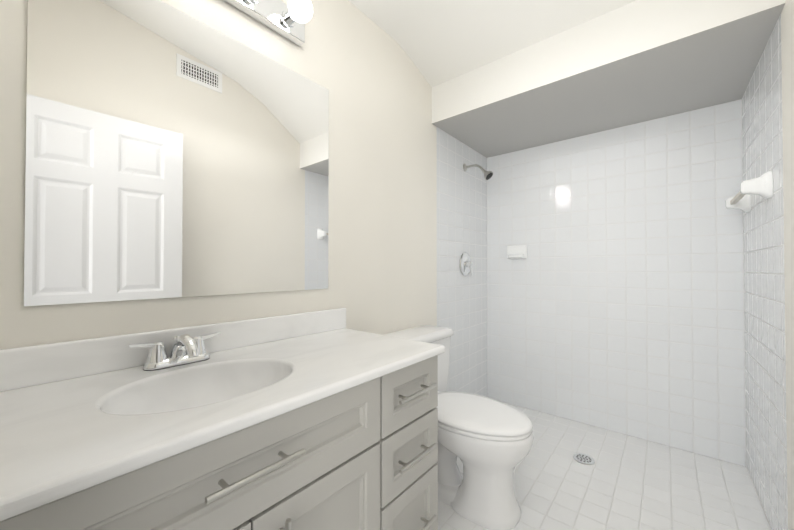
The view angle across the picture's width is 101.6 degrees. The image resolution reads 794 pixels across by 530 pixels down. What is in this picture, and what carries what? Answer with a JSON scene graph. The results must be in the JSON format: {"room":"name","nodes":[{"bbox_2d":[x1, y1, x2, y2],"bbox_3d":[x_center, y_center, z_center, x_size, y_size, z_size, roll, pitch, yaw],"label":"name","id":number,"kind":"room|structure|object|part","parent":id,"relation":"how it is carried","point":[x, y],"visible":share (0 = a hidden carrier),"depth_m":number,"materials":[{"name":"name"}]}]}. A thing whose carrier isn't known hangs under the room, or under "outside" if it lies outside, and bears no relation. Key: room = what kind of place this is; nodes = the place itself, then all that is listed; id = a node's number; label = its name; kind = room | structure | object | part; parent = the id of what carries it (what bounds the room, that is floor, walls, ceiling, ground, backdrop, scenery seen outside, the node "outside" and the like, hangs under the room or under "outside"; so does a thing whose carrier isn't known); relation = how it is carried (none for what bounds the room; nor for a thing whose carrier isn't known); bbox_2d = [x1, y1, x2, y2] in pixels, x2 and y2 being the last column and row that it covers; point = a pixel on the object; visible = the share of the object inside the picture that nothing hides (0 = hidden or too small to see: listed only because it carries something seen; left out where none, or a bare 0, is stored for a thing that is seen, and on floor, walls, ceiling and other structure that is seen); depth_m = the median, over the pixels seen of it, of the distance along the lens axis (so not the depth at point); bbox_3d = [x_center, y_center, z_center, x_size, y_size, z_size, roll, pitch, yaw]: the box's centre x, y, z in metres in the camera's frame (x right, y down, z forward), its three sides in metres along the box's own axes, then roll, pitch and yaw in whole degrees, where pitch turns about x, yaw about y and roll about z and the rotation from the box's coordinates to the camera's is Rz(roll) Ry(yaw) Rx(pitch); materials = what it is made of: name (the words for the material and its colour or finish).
{"room":"bathroom","nodes":[
{"label":"bathroom","id":0,"kind":"room"},
{"bbox_2d":[0,0,486,396],"bbox_3d":[-0.594,-0.401,1.220,0.100,3.050,4.380,-1,-1,40],"label":"wall","id":1,"kind":"structure","parent":0,"point":[407,211],"depth_m":1.63,"materials":[{"name":"paint"}]},
{"bbox_2d":[24,0,328,305],"bbox_3d":[-0.601,-0.350,1.124,0.006,0.905,0.903,-1,-1,40],"label":"wall mirror","id":2,"kind":"object","parent":1,"relation":"attached to","point":[172,152],"visible":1,"depth_m":0.98,"materials":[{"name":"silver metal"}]},
{"bbox_2d":[224,0,312,45],"bbox_3d":[-0.541,-0.978,1.079,0.166,0.110,0.610,-1,-1,40],"label":"sconce","id":3,"kind":"object","parent":1,"relation":"attached to","point":[289,20],"visible":1,"depth_m":1.23,"materials":[{"name":"silver metal"}]},
{"bbox_2d":[459,252,472,275],"bbox_3d":[0.548,-0.007,2.465,0.064,0.180,0.180,-1,-1,40],"label":"shower valve","id":4,"kind":"object","parent":1,"relation":"attached to","point":[466,265],"visible":0.98,"depth_m":2.45,"materials":[{"name":"silver metal"}]},
{"bbox_2d":[463,163,492,179],"bbox_3d":[0.609,-0.704,2.422,0.224,0.158,0.072,-1,-1,40],"label":"shower head","id":5,"kind":"object","parent":1,"relation":"attached to","point":[488,175],"visible":1,"depth_m":2.39},
{"bbox_2d":[205,448,305,504],"bbox_3d":[-0.275,0.405,0.638,0.039,0.012,0.195,-1,-1,40],"label":"handle","id":6,"kind":"object","parent":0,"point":[222,479],"depth_m":0.64,"materials":[{"name":"silver metal"}]},
{"bbox_2d":[348,0,635,86],"bbox_3d":[0.182,-1.463,0.895,1.525,0.546,1.990,-1,-1,40],"label":"ceiling","id":7,"kind":"structure","parent":0,"point":[440,41],"depth_m":1.70,"materials":[{"name":"paint"}]},
{"bbox_2d":[438,402,771,529],"bbox_3d":[0.446,1.154,0.342,2.800,0.080,4.380,-1,-1,40],"label":"floor","id":8,"kind":"structure","parent":0,"point":[624,482],"depth_m":1.64,"materials":[{"name":"tile"}]},
{"bbox_2d":[0,308,444,529],"bbox_3d":[-0.382,0.658,0.928,0.576,0.925,1.101,-1,-1,40],"label":"bathroom vanity","id":9,"kind":"object","parent":8,"relation":"on","point":[322,420],"visible":1,"depth_m":0.77,"materials":[{"name":"grey paint"}]},
{"bbox_2d":[128,332,220,369],"bbox_3d":[-0.607,0.243,0.926,0.163,0.094,0.230,-1,-1,40],"label":"faucet","id":10,"kind":"object","parent":9,"relation":"on","point":[186,352],"depth_m":0.92,"materials":[{"name":"silver metal"}]},
{"bbox_3d":[-0.419,0.756,0.505,0.024,0.489,0.376,-1,-1,40],"label":"door","id":11,"kind":"part","parent":9,"relation":"part of","materials":[{"name":"grey paint"}]},
{"bbox_3d":[-0.237,0.628,0.682,0.039,0.190,0.012,-1,-1,40],"label":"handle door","id":12,"kind":"part","parent":9,"relation":"part of","materials":[{"name":"silver metal"}]},
{"bbox_3d":[-0.177,0.759,0.798,0.024,0.489,0.376,-1,-1,40],"label":"door","id":13,"kind":"part","parent":9,"relation":"part of","materials":[{"name":"grey paint"}]},
{"bbox_3d":[0.044,0.615,1.066,0.024,0.193,0.299,-1,-1,40],"label":"drawer","id":14,"kind":"part","parent":9,"relation":"part of","materials":[{"name":"grey paint"}]},
{"bbox_3d":[0.044,0.858,1.063,0.024,0.278,0.299,-1,-1,40],"label":"drawer","id":15,"kind":"part","parent":9,"relation":"part of","materials":[{"name":"grey paint"}]},
{"bbox_3d":[0.044,0.418,1.068,0.024,0.183,0.299,-1,-1,40],"label":"drawer","id":16,"kind":"part","parent":9,"relation":"part of","materials":[{"name":"grey paint"}]},
{"bbox_3d":[0.060,0.614,1.042,0.039,0.012,0.190,-1,-1,40],"label":"handle","id":17,"kind":"part","parent":9,"relation":"part of","materials":[{"name":"silver metal"}]},
{"bbox_3d":[0.060,0.410,1.044,0.039,0.012,0.190,-1,-1,40],"label":"handle","id":18,"kind":"part","parent":9,"relation":"part of","materials":[{"name":"silver metal"}]},
{"bbox_3d":[0.060,0.858,1.039,0.039,0.012,0.190,-1,-1,40],"label":"handle","id":19,"kind":"part","parent":9,"relation":"part of","materials":[{"name":"silver metal"}]},
{"bbox_2d":[383,325,533,529],"bbox_3d":[0.295,0.760,1.614,0.735,0.787,0.510,-1,-1,40],"label":"toilet","id":20,"kind":"object","parent":8,"relation":"on","point":[488,441],"visible":0.67,"depth_m":1.43,"materials":[{"name":"white ceramic"}]},
{"bbox_3d":[0.098,0.391,1.781,0.222,0.046,0.510,-1,-1,40],"label":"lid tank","id":21,"kind":"part","parent":20,"relation":"part of","materials":[{"name":"white ceramic"}]},
{"bbox_3d":[0.094,0.577,1.782,0.205,0.323,0.484,-1,-1,40],"label":"tank","id":22,"kind":"part","parent":20,"relation":"part of","materials":[{"name":"white ceramic"}]},
{"bbox_3d":[0.368,0.698,1.554,0.539,0.028,0.386,-1,-1,40],"label":"lid seat","id":23,"kind":"part","parent":20,"relation":"part of","materials":[{"name":"white plastic"}]},
{"bbox_3d":[0.371,0.724,1.551,0.524,0.018,0.382,-1,-1,40],"label":"seat","id":24,"kind":"part","parent":20,"relation":"part of","materials":[{"name":"white plastic"}]},
{"bbox_3d":[0.365,0.931,1.554,0.553,0.394,0.380,-1,-1,40],"label":"bowl","id":25,"kind":"part","parent":20,"relation":"part of","materials":[{"name":"white ceramic"}]},
{"bbox_2d":[573,453,594,464],"bbox_3d":[1.089,1.129,1.887,0.112,0.004,0.112,-1,-1,40],"label":"floor drain","id":26,"kind":"object","parent":8,"relation":"on","point":[583,458],"visible":1,"depth_m":1.88,"materials":[{"name":"silver metal"}]},
{"bbox_2d":[432,0,784,157],"bbox_3d":[1.091,-1.428,1.993,1.525,0.980,0.860,-1,-1,40],"label":"soffit","id":27,"kind":"structure","parent":0,"point":[636,61],"depth_m":1.69,"materials":[{"name":"paint"}]},
{"bbox_2d":[487,99,745,466],"bbox_3d":[1.397,-0.388,2.351,1.525,3.050,0.100,-1,-1,40],"label":"wall","id":28,"kind":"structure","parent":0,"point":[615,300],"depth_m":2.16,"materials":[{"name":"tile"}]},
{"bbox_2d":[507,245,526,258],"bbox_3d":[0.958,-0.105,2.605,0.160,0.110,0.062,-1,-1,40],"label":"soap dish","id":29,"kind":"object","parent":28,"relation":"attached to","point":[516,251],"visible":1,"depth_m":2.60,"materials":[{"name":"white ceramic"}]},
{"bbox_2d":[742,0,793,529],"bbox_3d":[1.114,-0.407,0.735,0.100,3.050,2.950,-1,-1,40],"label":"wall","id":30,"kind":"structure","parent":0,"point":[768,128],"depth_m":1.35,"materials":[{"name":"tile"}]},
{"bbox_2d":[726,170,772,212],"bbox_3d":[1.663,-0.333,1.545,0.086,0.112,0.512,-1,-1,40],"label":"towel rail","id":31,"kind":"object","parent":30,"relation":"attached to","point":[761,185],"visible":1,"depth_m":1.37,"materials":[{"name":"white ceramic"}]},
{"bbox_3d":[1.804,-0.331,1.714,0.086,0.112,0.072,-1,-1,40],"label":"post","id":32,"kind":"part","parent":31,"relation":"part of","materials":[{"name":"white ceramic"}]},
{"bbox_3d":[1.523,-0.335,1.376,0.086,0.112,0.072,-1,-1,40],"label":"post","id":33,"kind":"part","parent":31,"relation":"part of","materials":[{"name":"white ceramic"}]}
]}

